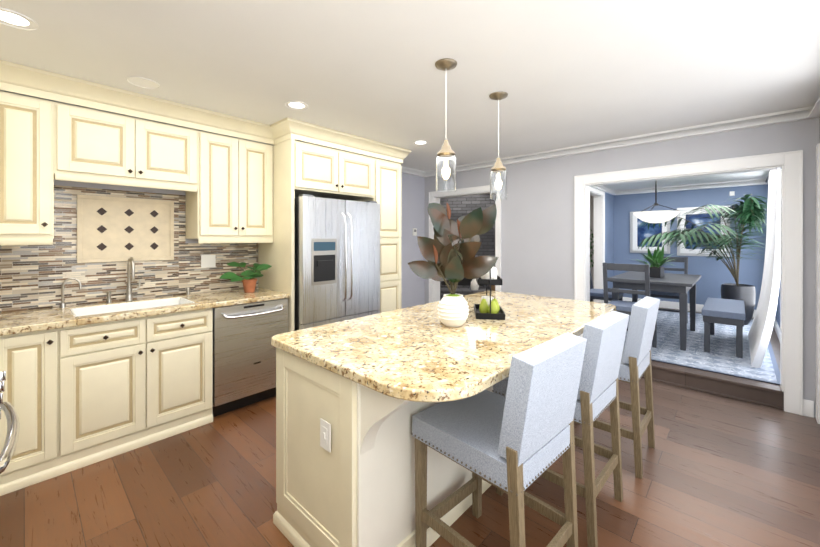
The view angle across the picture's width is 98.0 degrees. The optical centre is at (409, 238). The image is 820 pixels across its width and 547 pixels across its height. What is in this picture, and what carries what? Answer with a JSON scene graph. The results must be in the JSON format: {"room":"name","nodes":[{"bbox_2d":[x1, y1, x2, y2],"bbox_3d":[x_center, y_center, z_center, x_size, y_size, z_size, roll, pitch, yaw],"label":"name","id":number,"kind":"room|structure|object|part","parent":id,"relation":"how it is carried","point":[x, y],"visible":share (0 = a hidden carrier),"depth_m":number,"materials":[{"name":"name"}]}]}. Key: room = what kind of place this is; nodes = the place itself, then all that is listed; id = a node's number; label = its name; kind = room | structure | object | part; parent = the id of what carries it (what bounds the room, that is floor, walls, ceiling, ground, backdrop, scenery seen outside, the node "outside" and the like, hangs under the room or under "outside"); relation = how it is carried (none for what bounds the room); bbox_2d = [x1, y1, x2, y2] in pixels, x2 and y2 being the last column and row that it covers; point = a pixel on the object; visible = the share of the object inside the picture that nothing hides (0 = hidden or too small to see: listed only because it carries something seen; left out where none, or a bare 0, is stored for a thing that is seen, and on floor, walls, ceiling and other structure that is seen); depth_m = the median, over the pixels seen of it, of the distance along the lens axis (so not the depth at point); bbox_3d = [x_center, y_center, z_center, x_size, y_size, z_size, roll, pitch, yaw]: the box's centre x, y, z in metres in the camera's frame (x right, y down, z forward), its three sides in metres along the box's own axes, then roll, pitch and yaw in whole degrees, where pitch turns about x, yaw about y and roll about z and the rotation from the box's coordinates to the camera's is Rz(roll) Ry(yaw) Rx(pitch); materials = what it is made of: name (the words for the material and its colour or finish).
{"room":"kitchen","nodes":[
{"label":"kitchen","id":0,"kind":"room"},
{"bbox_2d":[0,90,424,308],"bbox_3d":[-1.555,0.180,3.680,0.140,2.440,5.100,0,0,43],"label":"wall","id":1,"kind":"structure","parent":0,"point":[412,216],"depth_m":5.22,"materials":[{"name":"paint"}]},
{"bbox_2d":[0,185,257,312],"bbox_3d":[-2.315,0.053,2.731,0.024,0.863,2.328,0,0,43],"label":"backsplash","id":2,"kind":"structure","parent":1,"relation":"attached to","point":[101,236],"depth_m":2.73,"materials":[{"name":"tile"}]},
{"bbox_2d":[201,255,215,267],"bbox_3d":[-1.835,0.205,3.245,0.010,0.116,0.120,0,0,43],"label":"outlet","id":3,"kind":"object","parent":2,"relation":"attached to","point":[207,261],"visible":1,"depth_m":3.25,"materials":[{"name":"white plastic"}]},
{"bbox_2d":[216,112,275,290],"bbox_3d":[-1.633,0.181,3.236,0.342,2.440,0.617,0,0,43],"label":"wall cabinet","id":4,"kind":"object","parent":1,"relation":"attached to","point":[245,169],"depth_m":3.19,"materials":[{"name":"wood"}]},
{"bbox_3d":[-1.203,-0.962,2.923,1.397,0.154,3.524,0,0,43],"label":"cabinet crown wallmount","id":5,"kind":"part","parent":4,"relation":"part of","materials":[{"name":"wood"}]},
{"bbox_2d":[401,166,424,176],"bbox_3d":[-0.175,-0.993,5.026,0.062,0.095,1.070,0,0,43],"label":"crown molding","id":6,"kind":"structure","parent":1,"relation":"attached to","point":[405,170],"depth_m":5.25,"materials":[{"name":"white wood"}]},
{"bbox_2d":[412,228,416,235],"bbox_3d":[0.070,-0.101,5.321,0.024,0.110,0.075,0,0,43],"label":"thermostat","id":7,"kind":"object","parent":1,"relation":"attached to","point":[414,231],"visible":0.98,"depth_m":5.30,"materials":[{"name":"white plastic"}]},
{"bbox_2d":[0,378,819,546],"bbox_3d":[0.032,1.431,2.326,4.030,0.060,4.980,0,0,43],"label":"floor","id":8,"kind":"structure","parent":0,"point":[720,471],"depth_m":1.97,"materials":[{"name":"brown wood"}]},
{"bbox_2d":[0,336,7,495],"bbox_3d":[-2.156,0.965,1.424,0.834,0.874,0.682,0,0,43],"label":"base cabinet","id":9,"kind":"object","parent":8,"relation":"on","point":[3,339],"depth_m":1.95,"materials":[{"name":"wood"}]},
{"bbox_2d":[0,327,3,335],"bbox_3d":[-2.139,0.506,1.393,0.763,0.040,0.660,0,0,43],"label":"countertop","id":10,"kind":"structure","parent":9,"relation":"on","point":[1,328],"depth_m":1.92,"materials":[{"name":"stone"}]},
{"bbox_2d":[0,371,18,473],"bbox_3d":[-1.544,0.891,0.904,0.766,1.020,0.745,0,0,43],"label":"range","id":11,"kind":"object","parent":8,"relation":"on","point":[12,433],"visible":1,"depth_m":1.15,"materials":[{"name":"silver metal"}]},
{"bbox_2d":[8,326,79,492],"bbox_3d":[-2.355,0.964,2.210,0.672,0.874,0.371,0,0,43],"label":"base cabinet","id":12,"kind":"object","parent":8,"relation":"on","point":[79,397],"depth_m":2.06,"materials":[{"name":"wood"}]},
{"bbox_2d":[0,60,215,359],"bbox_3d":[-2.107,0.181,2.519,0.618,2.440,1.115,0,0,43],"label":"kitchen cabinets","id":13,"kind":"object","parent":8,"relation":"on","point":[42,141],"depth_m":2.40,"materials":[{"name":"wood"}]},
{"bbox_2d":[0,287,289,335],"bbox_3d":[-2.096,0.506,2.507,0.648,0.040,2.355,0,0,43],"label":"countertop","id":14,"kind":"structure","parent":13,"relation":"on","point":[22,321],"depth_m":2.41,"materials":[{"name":"stone"}]},
{"bbox_2d":[53,257,189,307],"bbox_3d":[-2.139,0.311,2.729,0.188,0.346,0.842,0,0,43],"label":"faucet","id":15,"kind":"object","parent":14,"relation":"on","point":[130,274],"visible":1,"depth_m":2.69,"materials":[{"name":"silver metal"}]},
{"bbox_2d":[70,297,195,316],"bbox_3d":[-2.003,0.616,2.604,0.398,0.252,0.678,0,0,43],"label":"sink","id":16,"kind":"object","parent":14,"relation":"in","point":[91,310],"visible":0.17,"depth_m":2.72,"materials":[{"name":"ceramic"}]},
{"bbox_2d":[220,262,271,292],"bbox_3d":[-1.481,0.347,3.203,0.422,0.275,0.435,0,0,43],"label":"potted plant","id":17,"kind":"object","parent":14,"relation":"on","point":[249,283],"visible":1,"depth_m":3.20,"materials":[{"name":"plant"}]},
{"bbox_2d":[80,336,212,467],"bbox_3d":[-2.013,1.081,2.620,0.618,0.640,0.830,0,0,43],"label":"base cabinet","id":18,"kind":"object","parent":8,"relation":"on","point":[129,401],"depth_m":2.40,"materials":[{"name":"wood"}]},
{"bbox_2d":[212,298,287,416],"bbox_3d":[-1.489,0.964,3.131,0.681,0.872,0.611,0,0,43],"label":"dishwasher","id":19,"kind":"object","parent":8,"relation":"on","point":[244,362],"visible":0.69,"depth_m":2.90,"materials":[{"name":"silver metal"}]},
{"bbox_2d":[295,194,379,330],"bbox_3d":[-0.868,0.503,3.677,0.794,1.795,0.915,0,0,43],"label":"refrigerator","id":20,"kind":"object","parent":8,"relation":"on","point":[337,260],"visible":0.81,"depth_m":3.37,"materials":[{"name":"silver metal"}]},
{"bbox_2d":[273,335,579,546],"bbox_3d":[0.340,0.961,2.224,0.904,0.879,2.080,0,0,43],"label":"kitchen island","id":21,"kind":"object","parent":8,"relation":"on","point":[354,396],"depth_m":1.50,"materials":[{"name":"wood"}]},
{"bbox_2d":[320,418,330,452],"bbox_3d":[-0.347,0.801,1.450,0.070,0.114,0.010,0,0,43],"label":"outlet","id":22,"kind":"object","parent":21,"relation":"attached to","point":[325,423],"depth_m":1.45,"materials":[{"name":"white plastic"}]},
{"bbox_2d":[271,291,615,411],"bbox_3d":[0.415,0.501,2.170,1.084,0.040,2.130,0,0,43],"label":"island countertop","id":23,"kind":"structure","parent":21,"relation":"on","point":[408,356],"depth_m":1.63,"materials":[{"name":"beige stone"}]},
{"bbox_2d":[408,203,497,326],"bbox_3d":[0.225,0.132,2.025,0.492,0.696,0.410,0,0,43],"label":"potted plant","id":24,"kind":"object","parent":23,"relation":"on","point":[449,251],"visible":1,"depth_m":1.94,"materials":[{"name":"plant"}]},
{"bbox_2d":[474,255,504,319],"bbox_3d":[0.498,0.293,2.263,0.170,0.373,0.300,0,0,8],"label":"tiered tray","id":25,"kind":"object","parent":23,"relation":"on","point":[488,307],"visible":0.81,"depth_m":2.17,"materials":[{"name":"black metal"}]},
{"bbox_2d":[411,332,586,546],"bbox_3d":[0.362,0.897,1.488,0.457,1.009,0.558,0,0,-43],"label":"stool","id":26,"kind":"object","parent":8,"relation":"on","point":[516,442],"visible":1,"depth_m":1.36,"materials":[{"name":"fabric"}]},
{"bbox_2d":[492,311,628,546],"bbox_3d":[0.812,0.896,1.933,0.574,1.009,0.478,0,0,43],"label":"stool","id":27,"kind":"object","parent":8,"relation":"on","point":[598,389],"visible":0.62,"depth_m":1.68,"materials":[{"name":"fabric"}]},
{"bbox_2d":[593,296,659,478],"bbox_3d":[1.317,0.896,2.406,0.560,1.009,0.460,0,0,43],"label":"stool","id":28,"kind":"object","parent":8,"relation":"on","point":[635,364],"visible":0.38,"depth_m":2.13,"materials":[{"name":"fabric"}]},
{"bbox_2d":[643,307,783,407],"bbox_3d":[3.620,1.355,4.867,2.320,0.210,3.619,0,0,43],"label":"platform","id":29,"kind":"object","parent":8,"relation":"on","point":[757,395],"depth_m":3.23,"materials":[{"name":"brown wood"}]},
{"bbox_2d":[624,310,779,384],"bbox_3d":[3.542,1.245,4.871,1.960,0.008,3.220,0,0,43],"label":"dining rug","id":30,"kind":"object","parent":29,"relation":"on","point":[721,358],"visible":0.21,"depth_m":3.92,"materials":[{"name":"grey carpet"}]},
{"bbox_2d":[590,269,623,301],"bbox_3d":[2.719,0.755,5.099,0.500,0.970,0.450,0,0,43],"label":"dining chair","id":31,"kind":"object","parent":30,"relation":"on","point":[598,294],"visible":0.19,"depth_m":4.96,"materials":[{"name":"grey fabric"}]},
{"bbox_2d":[603,263,656,347],"bbox_3d":[2.500,0.756,4.050,0.450,0.970,0.500,0,0,43],"label":"dining chair","id":32,"kind":"object","parent":30,"relation":"on","point":[624,307],"visible":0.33,"depth_m":3.94,"materials":[{"name":"grey wood"}]},
{"bbox_2d":[609,271,700,350],"bbox_3d":[3.181,0.865,4.612,0.840,0.751,1.290,0,0,43],"label":"dining table","id":33,"kind":"object","parent":30,"relation":"on","point":[682,285],"visible":0.6,"depth_m":4.25,"materials":[{"name":"grey wood"}]},
{"bbox_2d":[624,244,674,277],"bbox_3d":[3.118,0.275,4.583,0.525,0.427,0.535,0,0,-26],"label":"centerpiece","id":34,"kind":"object","parent":33,"relation":"on","point":[656,260],"visible":0.98,"depth_m":4.53,"materials":[{"name":"green plant"}]},
{"bbox_2d":[650,257,687,322],"bbox_3d":[3.775,0.755,5.226,0.450,0.970,0.500,0,0,43],"label":"dining chair","id":35,"kind":"object","parent":30,"relation":"on","point":[653,294],"visible":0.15,"depth_m":5.21,"materials":[{"name":"grey wood"}]},
{"bbox_2d":[637,194,767,324],"bbox_3d":[4.286,0.310,5.354,1.701,1.860,1.876,0,0,43],"label":"palm","id":36,"kind":"object","parent":30,"relation":"on","point":[750,213],"visible":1,"depth_m":5.09,"materials":[{"name":"green plant"}]},
{"bbox_2d":[701,297,744,357],"bbox_3d":[3.677,1.006,4.168,0.350,0.470,1.070,0,0,43],"label":"bench","id":37,"kind":"object","parent":30,"relation":"on","point":[722,311],"visible":1,"depth_m":3.87,"materials":[{"name":"grey fabric"}]},
{"bbox_2d":[641,365,783,409],"bbox_3d":[2.498,1.324,3.429,1.518,0.150,0.016,0,0,43],"label":"trim","id":38,"kind":"structure","parent":29,"relation":"attached to","point":[726,381],"depth_m":3.18,"materials":[{"name":"brown wood"}]},
{"bbox_2d":[0,0,819,170],"bbox_3d":[0.025,-1.089,2.318,4.310,0.100,5.240,0,0,43],"label":"ceiling","id":39,"kind":"structure","parent":0,"point":[565,73],"depth_m":2.08,"materials":[{"name":"paint"}]},
{"bbox_2d":[0,7,37,29],"bbox_3d":[-1.877,-1.036,1.678,0.176,0.006,0.176,0,0,43],"label":"recessed light","id":40,"kind":"object","parent":39,"relation":"in","point":[11,18],"visible":1,"depth_m":1.69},
{"bbox_2d":[127,76,159,88],"bbox_3d":[-1.770,-1.036,2.369,0.176,0.006,0.176,0,0,43],"label":"ceiling speaker","id":41,"kind":"object","parent":39,"relation":"in","point":[142,82],"visible":1,"depth_m":2.37},
{"bbox_2d":[285,101,308,109],"bbox_3d":[-0.881,-1.036,2.773,0.176,0.006,0.176,0,0,43],"label":"recessed light","id":42,"kind":"object","parent":39,"relation":"in","point":[297,105],"visible":1,"depth_m":2.78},
{"bbox_2d":[413,140,428,144],"bbox_3d":[0.116,-1.036,3.853,0.176,0.006,0.176,0,0,43],"label":"recessed light","id":43,"kind":"object","parent":39,"relation":"in","point":[420,142],"visible":1,"depth_m":3.85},
{"bbox_2d":[435,58,456,191],"bbox_3d":[0.214,-0.661,2.117,0.132,0.754,0.132,0,0,43],"label":"pendant light","id":44,"kind":"object","parent":39,"relation":"hanging from","point":[446,170],"visible":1,"depth_m":2.07,"materials":[{"name":"clear glass"}]},
{"bbox_2d":[489,91,507,199],"bbox_3d":[0.641,-0.662,2.580,0.132,0.754,0.132,0,0,43],"label":"pendant light","id":45,"kind":"object","parent":39,"relation":"hanging from","point":[498,182],"visible":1,"depth_m":2.54,"materials":[{"name":"clear glass"}]},
{"bbox_2d":[605,193,613,287],"bbox_3d":[2.756,0.179,5.744,0.140,2.440,3.499,0,0,43],"label":"wall","id":46,"kind":"structure","parent":0,"point":[609,228],"depth_m":6.75,"materials":[{"name":"paint"}]},
{"bbox_2d":[590,187,604,302],"bbox_3d":[3.086,0.189,6.087,0.161,2.120,1.130,0,0,43],"label":"door frame","id":47,"kind":"structure","parent":46,"relation":"attached to","point":[599,227],"depth_m":6.42,"materials":[{"name":"white wood"}]},
{"bbox_2d":[591,186,616,194],"bbox_3d":[2.831,-0.893,5.675,0.062,0.095,3.500,0,0,43],"label":"crown molding","id":48,"kind":"structure","parent":46,"relation":"attached to","point":[613,192],"depth_m":6.46,"materials":[{"name":"white wood"}]},
{"bbox_2d":[425,118,818,417],"bbox_3d":[1.703,0.180,4.240,4.170,2.440,0.140,0,0,43],"label":"wall","id":49,"kind":"structure","parent":0,"point":[537,231],"depth_m":4.04,"materials":[{"name":"paint"}]},
{"bbox_2d":[425,107,804,176],"bbox_3d":[1.653,-0.993,4.149,3.940,0.095,0.062,0,0,43],"label":"crown molding","id":50,"kind":"structure","parent":49,"relation":"attached to","point":[803,113],"depth_m":3.47,"materials":[{"name":"white wood"}]},
{"bbox_2d":[429,150,802,415],"bbox_3d":[1.760,0.346,4.188,3.839,2.107,0.197,0,0,43],"label":"door frame","id":51,"kind":"structure","parent":49,"relation":"attached to","point":[790,163],"depth_m":2.98,"materials":[{"name":"white wood"}]},
{"bbox_2d":[803,399,813,417],"bbox_3d":[1.303,1.338,3.726,4.000,0.125,1.160,0,0,43],"label":"baseboard","id":52,"kind":"structure","parent":49,"relation":"attached to","point":[808,408],"depth_m":2.80,"materials":[{"name":"white wood"}]},
{"bbox_2d":[805,96,819,118],"bbox_3d":[1.620,-0.991,1.120,0.062,0.095,4.560,0,0,43],"label":"crown molding","id":53,"kind":"structure","parent":49,"relation":"attached to","point":[811,112],"depth_m":2.71,"materials":[{"name":"white wood"}]},
{"bbox_2d":[590,184,767,309],"bbox_3d":[3.384,0.178,7.641,6.430,2.440,0.140,0,0,43],"label":"wall","id":54,"kind":"structure","parent":0,"point":[714,273],"depth_m":6.10,"materials":[{"name":"paint"}]},
{"bbox_2d":[630,210,669,253],"bbox_3d":[4.417,-0.121,6.572,0.620,0.780,0.030,0,0,43],"label":"picture","id":55,"kind":"object","parent":54,"relation":"attached to","point":[640,234],"visible":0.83,"depth_m":6.63,"materials":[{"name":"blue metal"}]},
{"bbox_2d":[623,297,755,317],"bbox_3d":[4.779,1.186,6.249,2.150,0.125,0.016,0,0,43],"label":"baseboard","id":56,"kind":"structure","parent":54,"relation":"attached to","point":[670,305],"depth_m":6.35,"materials":[{"name":"white wood"}]},
{"bbox_2d":[617,178,764,194],"bbox_3d":[4.771,-0.894,6.224,2.010,0.095,0.062,0,0,43],"label":"crown molding","id":57,"kind":"structure","parent":54,"relation":"attached to","point":[750,182],"depth_m":6.10,"materials":[{"name":"white wood"}]},
{"bbox_2d":[677,206,729,256],"bbox_3d":[4.976,-0.121,6.056,0.700,0.840,0.030,0,0,43],"label":"picture","id":58,"kind":"object","parent":54,"relation":"attached to","point":[687,251],"visible":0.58,"depth_m":6.10,"materials":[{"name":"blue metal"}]},
{"bbox_2d":[602,170,769,189],"bbox_3d":[3.683,-1.040,4.985,2.390,0.200,3.640,0,0,43],"label":"ceiling","id":59,"kind":"structure","parent":0,"point":[713,178],"depth_m":5.76,"materials":[{"name":"paint"}]},
{"bbox_2d":[633,181,679,222],"bbox_3d":[3.191,-0.570,4.622,0.510,0.740,0.510,0,0,43],"label":"pendant light","id":60,"kind":"object","parent":59,"relation":"hanging from","point":[650,216],"visible":0.79,"depth_m":4.50,"materials":[{"name":"white glass"}]},
{"bbox_2d":[775,285,779,326],"bbox_3d":[4.462,0.180,4.171,0.140,2.440,3.499,0,0,43],"label":"wall","id":61,"kind":"structure","parent":0,"point":[777,316],"depth_m":4.63,"materials":[{"name":"paint"}]},
{"bbox_2d":[748,169,779,367],"bbox_3d":[4.244,0.190,4.304,0.230,2.095,2.900,0,0,43],"label":"curtain","id":62,"kind":"object","parent":61,"relation":"hanging from","point":[760,332],"visible":0.9,"depth_m":3.50,"materials":[{"name":"white fabric"}]},
{"bbox_2d":[773,319,779,341],"bbox_3d":[4.400,1.187,4.229,0.030,0.125,3.500,0,0,43],"label":"baseboard","id":63,"kind":"structure","parent":61,"relation":"attached to","point":[776,326],"depth_m":4.61,"materials":[{"name":"white wood"}]},
{"bbox_3d":[1.308,1.429,7.000,3.969,0.060,3.619,0,0,43],"label":"floor","id":64,"kind":"structure","parent":0,"visible":0},
{"bbox_2d":[440,194,494,300],"bbox_3d":[1.154,0.179,7.820,2.200,2.439,0.950,0,0,8],"label":"fireplace","id":65,"kind":"object","parent":64,"relation":"on","point":[460,206],"visible":0.06,"depth_m":7.81,"materials":[{"name":"brick"}]},
{"bbox_2d":[470,279,494,290],"bbox_3d":[1.666,0.738,7.507,0.608,0.680,0.608,0,0,43],"label":"decor","id":66,"kind":"object","parent":65,"relation":"on","point":[474,285],"visible":0.46,"depth_m":7.42,"materials":[{"name":"ceramic"}]},
{"bbox_2d":[590,229,593,267],"bbox_3d":[3.367,0.507,6.994,0.573,1.782,0.638,0,0,43],"label":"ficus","id":67,"kind":"object","parent":64,"relation":"on","point":[591,242],"visible":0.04,"depth_m":6.93,"materials":[{"name":"green plant"}]},
{"bbox_3d":[1.606,0.181,0.956,0.140,2.440,5.100,0,0,43],"label":"wall","id":68,"kind":"structure","parent":0,"visible":0},
{"bbox_2d":[816,143,819,423],"bbox_3d":[3.124,0.341,2.722,0.022,2.120,0.095,0,0,43],"label":"door frame","id":69,"kind":"structure","parent":68,"relation":"attached to","point":[818,283],"depth_m":2.69,"materials":[{"name":"white wood"}]}
]}

